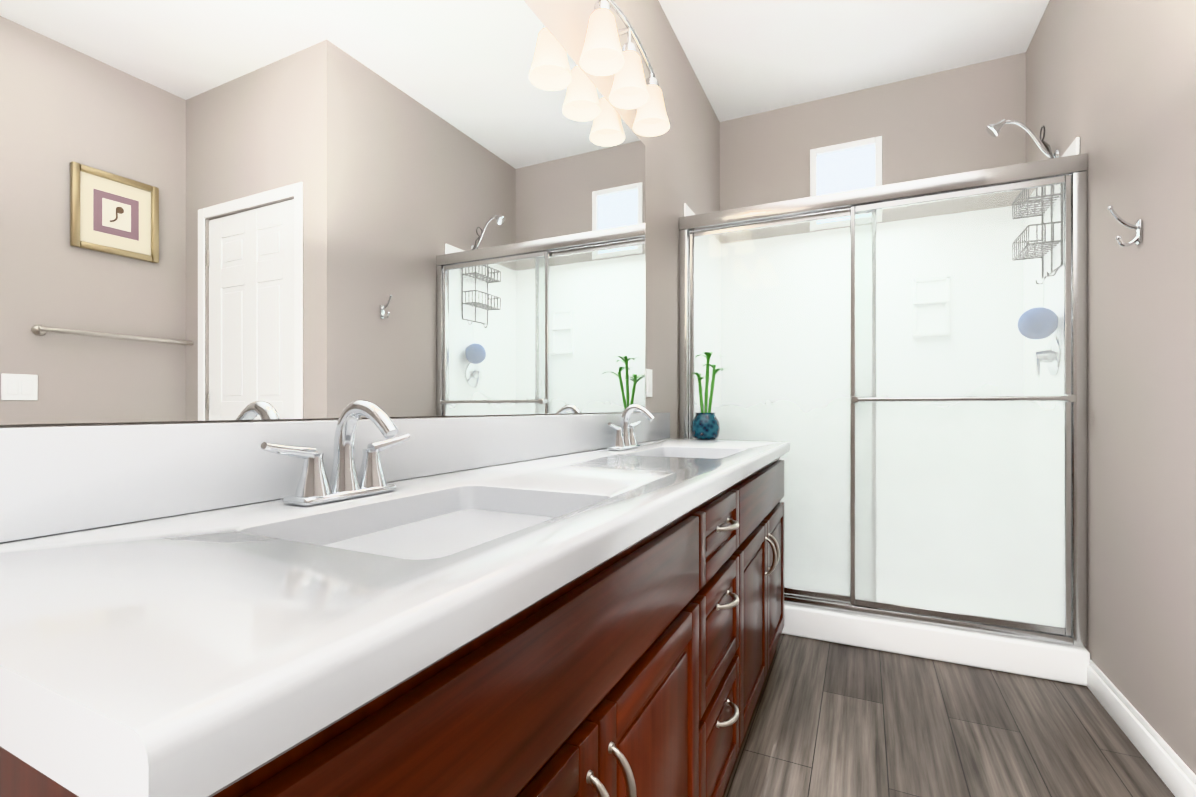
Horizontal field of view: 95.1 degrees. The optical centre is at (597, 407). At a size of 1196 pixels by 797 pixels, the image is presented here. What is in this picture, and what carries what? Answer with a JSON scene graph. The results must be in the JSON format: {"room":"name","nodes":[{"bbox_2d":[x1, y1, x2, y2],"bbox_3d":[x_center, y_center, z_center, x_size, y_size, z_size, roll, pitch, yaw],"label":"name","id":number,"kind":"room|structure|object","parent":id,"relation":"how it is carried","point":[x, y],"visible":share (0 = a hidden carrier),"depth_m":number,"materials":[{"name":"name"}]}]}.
{"room":"bathroom","nodes":[
{"label":"bathroom","id":0,"kind":"room"},
{"bbox_2d":[0,0,719,437],"bbox_3d":[-0.285,-0.386,1.350,0.100,2.745,4.735,0,0,26],"label":"wall","id":1,"kind":"structure","parent":0,"point":[682,160],"depth_m":2.42,"materials":[{"name":"beige paint"}]},
{"bbox_2d":[0,0,644,424],"bbox_3d":[-0.232,-0.518,1.337,0.005,1.071,1.928,0,0,26],"label":"mirror","id":2,"kind":"object","parent":1,"relation":"attached to","point":[212,210],"visible":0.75,"depth_m":0.86,"materials":[{"name":"silver mirror"}]},
{"bbox_2d":[579,0,669,136],"bbox_3d":[0.092,-1.174,1.826,0.162,0.288,0.587,0,0,26],"label":"sconce","id":3,"kind":"object","parent":1,"relation":"attached to","point":[603,54],"visible":1,"depth_m":1.78,"materials":[{"name":"white glass"}]},
{"bbox_2d":[646,369,651,396],"bbox_3d":[0.211,-0.100,2.249,0.007,0.115,0.070,0,0,26],"label":"electrical outlet plate","id":4,"kind":"object","parent":1,"relation":"attached to","point":[648,382],"visible":1,"depth_m":2.24,"materials":[{"name":"white plastic"}]},
{"bbox_2d":[658,0,1049,121],"bbox_3d":[0.974,-1.788,0.739,2.900,0.060,4.735,0,0,26],"label":"ceiling","id":5,"kind":"structure","parent":0,"point":[748,57],"depth_m":2.62,"materials":[{"name":"white paint"}]},
{"bbox_2d":[720,52,1025,210],"bbox_3d":[1.455,-1.385,3.082,1.520,0.745,0.100,0,0,26],"label":"wall","id":6,"kind":"structure","parent":0,"point":[990,87],"depth_m":2.95,"materials":[{"name":"beige paint"}]},
{"bbox_2d":[724,634,1174,796],"bbox_3d":[0.974,1.017,0.738,2.900,0.060,4.735,0,0,26],"label":"floor","id":7,"kind":"structure","parent":0,"point":[831,719],"depth_m":1.65,"materials":[{"name":"grey wood"}]},
{"bbox_2d":[0,412,789,796],"bbox_3d":[0.067,0.504,1.335,0.544,0.966,2.215,0,0,26],"label":"bathroom vanity","id":8,"kind":"object","parent":7,"relation":"on","point":[532,606],"visible":1,"depth_m":0.56,"materials":[{"name":"white stone"}]},
{"bbox_2d":[261,400,409,505],"bbox_3d":[-0.349,0.062,0.811,0.132,0.148,0.255,0,0,26],"label":"faucet","id":9,"kind":"object","parent":8,"relation":"on","point":[315,486],"visible":0.98,"depth_m":0.81,"materials":[{"name":"silver metal"}]},
{"bbox_2d":[607,404,654,450],"bbox_3d":[0.122,0.062,1.783,0.132,0.148,0.255,0,0,26],"label":"faucet","id":10,"kind":"object","parent":8,"relation":"on","point":[624,438],"visible":1,"depth_m":1.78,"materials":[{"name":"silver metal"}]},
{"bbox_2d":[684,352,725,439],"bbox_3d":[0.471,-0.049,2.350,0.257,0.371,0.159,0,0,26],"label":"vase","id":11,"kind":"object","parent":8,"relation":"on","point":[705,425],"visible":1,"depth_m":2.32,"materials":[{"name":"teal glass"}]},
{"bbox_2d":[679,137,1089,685],"bbox_3d":[1.243,-0.008,2.643,1.517,1.990,0.870,0,0,26],"label":"shower enclosure","id":12,"kind":"object","parent":7,"relation":"on","point":[904,373],"visible":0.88,"depth_m":2.19,"materials":[{"name":"white glass"}]},
{"bbox_2d":[1026,0,1195,774],"bbox_3d":[1.840,-0.385,2.019,0.100,2.745,1.675,0,0,26],"label":"wall","id":13,"kind":"structure","parent":0,"point":[1111,84],"depth_m":1.60,"materials":[{"name":"beige paint"}]},
{"bbox_2d":[986,119,1058,158],"bbox_3d":[1.794,-0.757,2.316,0.242,0.961,0.278,0,0,26],"label":"shower head","id":14,"kind":"object","parent":13,"relation":"attached to","point":[993,130],"visible":0.29,"depth_m":2.31,"materials":[{"name":"silver metal"}]},
{"bbox_2d":[1107,206,1141,246],"bbox_3d":[1.539,-0.532,1.601,0.075,0.125,0.028,0,0,26],"label":"robe hook","id":15,"kind":"object","parent":13,"relation":"attached to","point":[1137,239],"visible":0.98,"depth_m":1.59,"materials":[{"name":"silver metal"}]},
{"bbox_2d":[1087,660,1195,796],"bbox_3d":[1.574,0.937,1.602,0.014,0.100,0.722,0,0,26],"label":"baseboard","id":16,"kind":"structure","parent":13,"relation":"attached to","point":[1172,769],"depth_m":1.54,"materials":[{"name":"white wood"}]},
{"bbox_3d":[1.455,-0.013,3.081,1.520,2.000,0.100,0,0,26],"label":"wall","id":17,"kind":"structure","parent":0,"visible":0},
{"bbox_2d":[810,136,881,196],"bbox_3d":[1.396,-1.248,3.086,0.368,0.468,0.064,0,0,26],"label":"shower window","id":18,"kind":"structure","parent":17,"relation":"attached to","point":[849,166],"depth_m":3.08,"materials":[{"name":"white glass"}]}
]}

